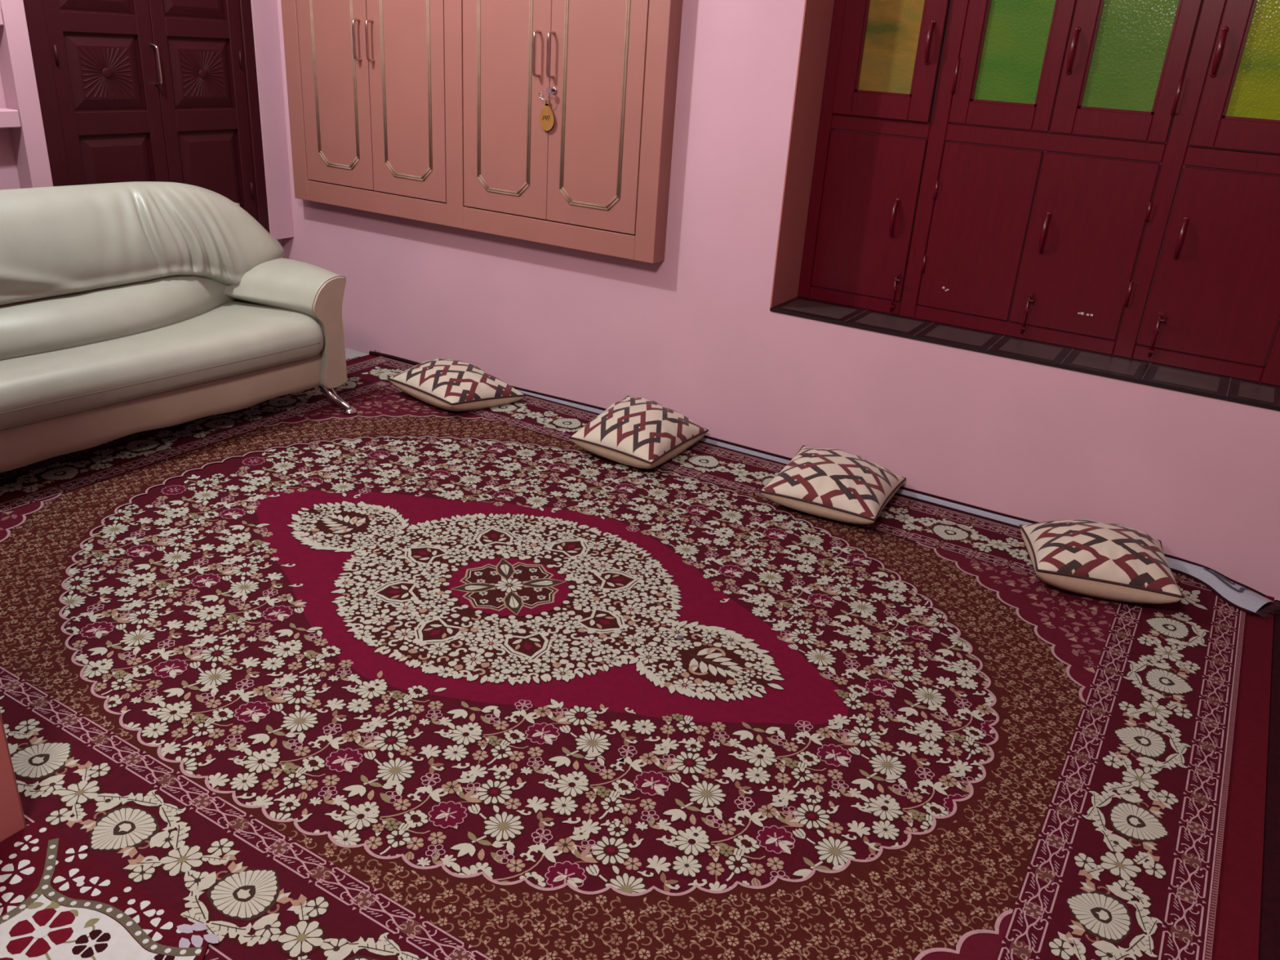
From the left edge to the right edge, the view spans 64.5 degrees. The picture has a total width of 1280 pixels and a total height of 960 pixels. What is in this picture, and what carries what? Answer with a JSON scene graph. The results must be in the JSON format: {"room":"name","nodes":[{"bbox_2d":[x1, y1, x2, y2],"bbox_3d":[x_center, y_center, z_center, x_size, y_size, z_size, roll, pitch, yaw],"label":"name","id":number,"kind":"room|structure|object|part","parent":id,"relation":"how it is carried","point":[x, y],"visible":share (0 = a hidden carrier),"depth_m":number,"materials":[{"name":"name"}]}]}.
{"room":"traditional dwelling","nodes":[
{"label":"traditional dwelling","id":0,"kind":"room"},
{"bbox_2d":[0,711,26,841],"bbox_3d":[-1.465,-0.664,0.991,0.360,3.150,0.977,17,26,27],"label":"wall pillar","id":1,"kind":"structure","parent":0,"point":[12,820],"depth_m":1.86,"materials":[{"name":"paint"}]},
{"bbox_2d":[0,73,284,257],"bbox_3d":[-3.602,-1.093,1.647,0.197,3.150,7.180,17,26,27],"label":"wall","id":2,"kind":"structure","parent":0,"point":[9,178],"depth_m":3.75,"materials":[{"name":"pink paint"}]},
{"bbox_2d":[0,8,3,26],"bbox_3d":[-2.564,-1.446,3.091,0.082,0.059,1.176,17,26,27],"label":"wall shelf","id":3,"kind":"object","parent":2,"relation":"attached to","point":[1,15],"visible":1,"depth_m":3.54,"materials":[{"name":"pink paint"}]},
{"bbox_2d":[0,107,21,128],"bbox_3d":[-2.584,-1.136,3.225,0.082,0.061,1.176,17,26,27],"label":"wall shelf","id":4,"kind":"object","parent":2,"relation":"attached to","point":[9,118],"visible":1,"depth_m":3.65,"materials":[{"name":"pink paint"}]},
{"bbox_2d":[22,0,269,232],"bbox_3d":[-1.948,-1.811,4.007,0.110,1.800,0.989,17,26,27],"label":"door","id":5,"kind":"structure","parent":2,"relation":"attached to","point":[129,91],"depth_m":4.08,"materials":[{"name":"red paint"}]},
{"bbox_3d":[-2.037,-1.939,3.758,0.013,0.364,0.287,17,26,27],"label":"raised panel","id":6,"kind":"part","parent":5,"relation":"part of","materials":[{"name":"red paint"}]},
{"bbox_3d":[-2.061,-1.572,3.916,0.016,0.264,0.287,17,26,27],"label":"carved panel","id":7,"kind":"part","parent":5,"relation":"part of","materials":[{"name":"red paint"}]},
{"bbox_3d":[-2.066,-1.740,3.854,0.053,1.701,0.427,17,26,27],"label":"door","id":8,"kind":"part","parent":5,"relation":"part of","materials":[{"name":"red paint"}]},
{"bbox_3d":[-2.088,-1.190,4.082,0.013,0.369,0.287,17,26,27],"label":"raised panel","id":9,"kind":"part","parent":5,"relation":"part of","materials":[{"name":"red paint"}]},
{"bbox_3d":[-1.931,-1.658,4.051,0.043,0.161,0.014,17,26,27],"label":"handle","id":10,"kind":"part","parent":5,"relation":"part of","materials":[{"name":"silver metal"}]},
{"bbox_3d":[-1.815,-2.072,4.101,0.013,0.364,0.286,17,26,27],"label":"raised panel","id":11,"kind":"part","parent":5,"relation":"part of","materials":[{"name":"red paint"}]},
{"bbox_3d":[-1.839,-1.705,4.259,0.016,0.264,0.286,17,26,27],"label":"carved panel","id":12,"kind":"part","parent":5,"relation":"part of","materials":[{"name":"red paint"}]},
{"bbox_3d":[-1.844,-1.873,4.197,0.053,1.701,0.426,17,26,27],"label":"door","id":13,"kind":"part","parent":5,"relation":"part of","materials":[{"name":"red paint"}]},
{"bbox_3d":[-1.866,-1.323,4.425,0.013,0.369,0.286,17,26,27],"label":"raised panel","id":14,"kind":"part","parent":5,"relation":"part of","materials":[{"name":"red paint"}]},
{"bbox_2d":[0,0,293,239],"bbox_3d":[-1.941,-1.910,3.999,0.082,2.012,1.201,17,26,27],"label":"trim","id":15,"kind":"structure","parent":2,"relation":"attached to","point":[17,73],"depth_m":4.38,"materials":[{"name":"pink paint"}]},
{"bbox_2d":[276,0,1279,600],"bbox_3d":[1.369,-1.353,3.024,7.500,3.150,0.320,17,26,27],"label":"wall","id":16,"kind":"structure","parent":0,"point":[694,332],"depth_m":3.62,"materials":[{"name":"pink paint"}]},
{"bbox_2d":[280,0,682,263],"bbox_3d":[-0.713,-1.702,3.959,1.914,1.408,0.125,17,26,27],"label":"upper cabinet","id":17,"kind":"object","parent":16,"relation":"attached to","point":[429,111],"visible":1,"depth_m":3.95,"materials":[{"name":"paint"}]},
{"bbox_3d":[-1.286,-1.849,4.247,0.251,1.047,0.009,17,26,27],"label":"moulding","id":18,"kind":"part","parent":17,"relation":"part of","materials":[{"name":"paint"}]},
{"bbox_3d":[-1.285,-1.863,4.253,0.401,1.210,0.019,17,26,27],"label":"door","id":19,"kind":"part","parent":17,"relation":"part of","materials":[{"name":"paint"}]},
{"bbox_3d":[-1.162,-1.805,4.158,0.010,0.161,0.042,17,26,27],"label":"handle","id":20,"kind":"part","parent":17,"relation":"part of","materials":[{"name":"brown metal"}]},
{"bbox_3d":[-1.099,-1.787,4.125,0.010,0.161,0.042,17,26,27],"label":"handle","id":21,"kind":"part","parent":17,"relation":"part of","materials":[{"name":"brown metal"}]},
{"bbox_3d":[-0.940,-1.746,4.062,0.266,1.047,0.009,17,26,27],"label":"moulding","id":22,"kind":"part","parent":17,"relation":"part of","materials":[{"name":"paint"}]},
{"bbox_3d":[-0.937,-1.759,4.067,0.406,1.210,0.019,17,26,27],"label":"door","id":23,"kind":"part","parent":17,"relation":"part of","materials":[{"name":"paint"}]},
{"bbox_3d":[-0.513,-1.619,3.835,0.263,1.047,0.009,17,26,27],"label":"moulding","id":24,"kind":"part","parent":17,"relation":"part of","materials":[{"name":"paint"}]},
{"bbox_3d":[-0.504,-1.630,3.837,0.415,1.210,0.019,17,26,27],"label":"door","id":25,"kind":"part","parent":17,"relation":"part of","materials":[{"name":"paint"}]},
{"bbox_3d":[-0.382,-1.573,3.743,0.010,0.161,0.042,17,26,27],"label":"handle","id":26,"kind":"part","parent":17,"relation":"part of","materials":[{"name":"brown metal"}]},
{"bbox_2d":[538,87,554,130],"bbox_3d":[-0.354,-1.388,3.793,0.068,0.156,0.031,17,26,27],"label":"key","id":27,"kind":"object","parent":17,"relation":"in","point":[546,118],"visible":1,"depth_m":3.81,"materials":[{"name":"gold metal"}]},
{"bbox_3d":[-0.330,-1.443,3.757,0.022,0.024,0.030,17,26,27],"label":"blade","id":28,"kind":"part","parent":27,"relation":"part of","materials":[{"name":"silver metal"}]},
{"bbox_3d":[-0.328,-1.557,3.714,0.010,0.161,0.042,17,26,27],"label":"handle","id":29,"kind":"part","parent":17,"relation":"part of","materials":[{"name":"brown metal"}]},
{"bbox_3d":[-0.162,-1.514,3.648,0.277,1.047,0.009,17,26,27],"label":"moulding","id":30,"kind":"part","parent":17,"relation":"part of","materials":[{"name":"paint"}]},
{"bbox_3d":[-0.152,-1.525,3.649,0.405,1.210,0.019,17,26,27],"label":"door","id":31,"kind":"part","parent":17,"relation":"part of","materials":[{"name":"paint"}]},
{"bbox_2d":[769,0,834,307],"bbox_3d":[1.281,-1.125,3.126,1.637,1.458,0.249,17,26,27],"label":"trim","id":32,"kind":"structure","parent":16,"relation":"attached to","point":[818,14],"depth_m":3.56,"materials":[{"name":"paint"}]},
{"bbox_2d":[770,0,1279,411],"bbox_3d":[1.296,-1.119,3.140,1.645,1.470,0.296,17,26,27],"label":"window","id":33,"kind":"structure","parent":16,"relation":"in","point":[1034,245],"depth_m":3.28,"materials":[{"name":"red paint"}]},
{"bbox_2d":[810,129,928,301],"bbox_3d":[0.817,-0.950,3.653,0.347,0.560,0.030,17,26,27],"label":"shutter","id":34,"kind":"object","parent":33,"relation":"attached to","point":[855,254],"depth_m":3.63,"materials":[{"name":"red paint"}]},
{"bbox_3d":[0.854,-1.583,3.369,0.347,0.719,0.032,17,26,27],"label":"sash","id":35,"kind":"part","parent":33,"relation":"part of","materials":[{"name":"red paint"}]},
{"bbox_3d":[0.857,-1.585,3.374,0.204,0.565,0.005,17,26,27],"label":"glass pane","id":36,"kind":"part","parent":33,"relation":"part of","materials":[{"name":"yellow glass"}]},
{"bbox_3d":[0.893,-0.922,3.574,0.018,0.138,0.039,17,26,27],"label":"handle","id":37,"kind":"part","parent":33,"relation":"part of","materials":[{"name":"red paint"}]},
{"bbox_3d":[0.947,-1.435,3.325,0.018,0.138,0.039,17,26,27],"label":"handle","id":38,"kind":"part","parent":33,"relation":"part of","materials":[{"name":"red paint"}]},
{"bbox_2d":[917,141,1044,320],"bbox_3d":[1.156,-0.849,3.472,0.319,0.560,0.030,17,26,27],"label":"shutter","id":39,"kind":"object","parent":33,"relation":"attached to","point":[984,201],"depth_m":3.45,"materials":[{"name":"red paint"}]},
{"bbox_3d":[1.200,-1.488,3.195,0.323,0.713,0.032,17,26,27],"label":"sash","id":40,"kind":"part","parent":33,"relation":"part of","materials":[{"name":"red paint"}]},
{"bbox_3d":[1.205,-1.486,3.199,0.213,0.564,0.005,17,26,27],"label":"glass pane","id":41,"kind":"part","parent":33,"relation":"part of","materials":[{"name":"green glass"}]},
{"bbox_3d":[1.232,-0.450,3.411,1.629,0.013,0.243,17,26,27],"label":"sill","id":42,"kind":"part","parent":33,"relation":"part of","materials":[{"name":"grey tile"}]},
{"bbox_3d":[1.329,-0.810,3.335,0.018,0.138,0.039,17,26,27],"label":"handle","id":43,"kind":"part","parent":33,"relation":"part of","materials":[{"name":"red paint"}]},
{"bbox_3d":[1.335,-1.324,3.129,0.018,0.138,0.039,17,26,27],"label":"handle","id":44,"kind":"part","parent":33,"relation":"part of","materials":[{"name":"red paint"}]},
{"bbox_2d":[1008,151,1160,340],"bbox_3d":[1.442,-0.764,3.320,0.346,0.560,0.030,17,26,27],"label":"shutter","id":45,"kind":"object","parent":33,"relation":"attached to","point":[1098,210],"depth_m":3.30,"materials":[{"name":"red paint"}]},
{"bbox_3d":[1.486,-1.402,3.042,0.343,0.713,0.032,17,26,27],"label":"sash","id":46,"kind":"part","parent":33,"relation":"part of","materials":[{"name":"red paint"}]},
{"bbox_3d":[1.497,-1.403,3.043,0.221,0.558,0.005,17,26,27],"label":"glass pane","id":47,"kind":"part","parent":33,"relation":"part of","materials":[{"name":"green glass"}]},
{"bbox_3d":[1.673,-0.745,3.138,0.018,0.133,0.039,17,26,27],"label":"handle","id":48,"kind":"part","parent":33,"relation":"part of","materials":[{"name":"red paint"}]},
{"bbox_2d":[1137,165,1279,367],"bbox_3d":[1.802,-0.657,3.128,0.367,0.560,0.030,17,26,27],"label":"shutter","id":49,"kind":"object","parent":33,"relation":"attached to","point":[1218,298],"depth_m":3.13,"materials":[{"name":"red paint"}]},
{"bbox_3d":[1.676,-1.239,2.936,0.018,0.138,0.039,17,26,27],"label":"handle","id":50,"kind":"part","parent":33,"relation":"part of","materials":[{"name":"red paint"}]},
{"bbox_3d":[1.842,-1.294,2.848,0.368,0.713,0.032,17,26,27],"label":"sash","id":51,"kind":"part","parent":33,"relation":"part of","materials":[{"name":"red paint"}]},
{"bbox_3d":[1.844,-1.300,2.853,0.230,0.552,0.005,17,26,27],"label":"glass pane","id":52,"kind":"part","parent":33,"relation":"part of","materials":[{"name":"yellow glass"}]},
{"bbox_2d":[345,347,1275,599],"bbox_3d":[-0.588,1.250,0.805,7.500,0.100,7.500,17,26,27],"label":"floor","id":53,"kind":"structure","parent":0,"point":[349,353],"depth_m":4.83,"materials":[{"name":"tile"}]},
{"bbox_2d":[0,351,1279,959],"bbox_3d":[-0.365,0.283,2.875,3.839,0.054,2.738,17,26,27],"label":"carpet","id":54,"kind":"object","parent":53,"relation":"on","point":[402,676],"depth_m":2.39,"materials":[{"name":"red carpet"}]},
{"bbox_2d":[0,819,218,959],"bbox_3d":[-1.017,0.785,1.630,0.558,0.005,0.461,17,26,27],"label":"mat","id":55,"kind":"object","parent":54,"relation":"on","point":[59,901],"visible":1,"depth_m":1.74,"materials":[{"name":"red fabric"}]},
{"bbox_2d":[0,181,357,472],"bbox_3d":[-2.073,-0.434,3.214,0.744,0.851,2.460,19,28,31],"label":"sofa","id":56,"kind":"object","parent":54,"relation":"on","point":[126,308],"visible":1,"depth_m":3.53,"materials":[{"name":"beige leather"}]},
{"bbox_2d":[0,275,236,360],"bbox_3d":[-2.161,-0.473,3.269,0.316,0.211,1.970,19,28,31],"label":"lumbar cushion","id":57,"kind":"object","parent":56,"relation":"on","point":[36,322],"depth_m":3.49,"materials":[{"name":"beige leather"}]},
{"bbox_3d":[-2.228,-0.686,3.240,0.316,0.429,2.460,19,28,31],"label":"backrest","id":58,"kind":"part","parent":56,"relation":"part of","materials":[{"name":"beige leather"}]},
{"bbox_3d":[-2.123,-0.210,3.339,0.608,0.165,2.180,19,28,31],"label":"panel","id":59,"kind":"part","parent":56,"relation":"part of","materials":[{"name":"beige leather"}]},
{"bbox_2d":[0,299,324,431],"bbox_3d":[-2.092,-0.329,3.270,0.665,0.175,2.150,19,28,31],"label":"seat cushion","id":60,"kind":"object","parent":56,"relation":"on","point":[45,384],"depth_m":3.43,"materials":[{"name":"beige leather"}]},
{"bbox_3d":[-1.472,-0.647,4.072,0.633,0.456,0.302,17,26,27],"label":"arm","id":61,"kind":"part","parent":56,"relation":"part of","materials":[{"name":"beige leather"}]},
{"bbox_3d":[-1.198,-0.567,3.946,0.005,0.437,0.161,19,28,31],"label":"panel","id":62,"kind":"part","parent":56,"relation":"part of","materials":[{"name":"beige leather"}]},
{"bbox_3d":[-1.213,-0.339,4.056,0.186,0.116,0.058,15,26,23],"label":"leg","id":63,"kind":"part","parent":56,"relation":"part of","materials":[{"name":"silver metal"}]},
{"bbox_2d":[386,358,526,411],"bbox_3d":[-0.793,-0.417,4.270,0.501,0.140,0.385,21,29,35],"label":"cushion","id":64,"kind":"object","parent":54,"relation":"on","point":[449,384],"visible":1,"depth_m":4.16,"materials":[{"name":"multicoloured fabric"}]},
{"bbox_2d":[568,395,708,468],"bbox_3d":[-0.005,-0.198,3.857,0.391,0.165,0.466,17,26,27],"label":"cushion","id":65,"kind":"object","parent":54,"relation":"on","point":[642,433],"visible":1,"depth_m":3.73,"materials":[{"name":"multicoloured fabric"}]},
{"bbox_3d":[0.105,0.414,2.669,0.017,0.004,0.017,17,26,27],"label":"button","id":66,"kind":"part","parent":54,"relation":"part of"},
{"bbox_2d":[759,444,906,524],"bbox_3d":[0.672,0.007,3.500,0.425,0.156,0.450,17,26,27],"label":"cushion","id":67,"kind":"object","parent":54,"relation":"on","point":[830,483],"visible":1,"depth_m":3.39,"materials":[{"name":"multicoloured fabric"}]},
{"bbox_2d":[1019,519,1184,604],"bbox_3d":[1.398,0.222,3.099,0.430,0.171,0.391,10,24,13],"label":"cushion","id":68,"kind":"object","parent":54,"relation":"on","point":[1089,557],"visible":1,"depth_m":2.97,"materials":[{"name":"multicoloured fabric"}]},
{"bbox_2d":[1203,568,1250,592],"bbox_3d":[1.793,0.308,3.112,0.070,0.016,0.140,-12,28,-32],"label":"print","id":69,"kind":"object","parent":54,"relation":"on","point":[1214,580],"depth_m":3.11,"materials":[{"name":"grey"}]},
{"bbox_2d":[1257,600,1279,959],"bbox_3d":[1.728,1.015,1.569,1.360,0.010,3.060,17,26,27],"label":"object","id":70,"kind":"object","parent":53,"relation":"on","point":[1269,922],"visible":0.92,"depth_m":2.14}
]}

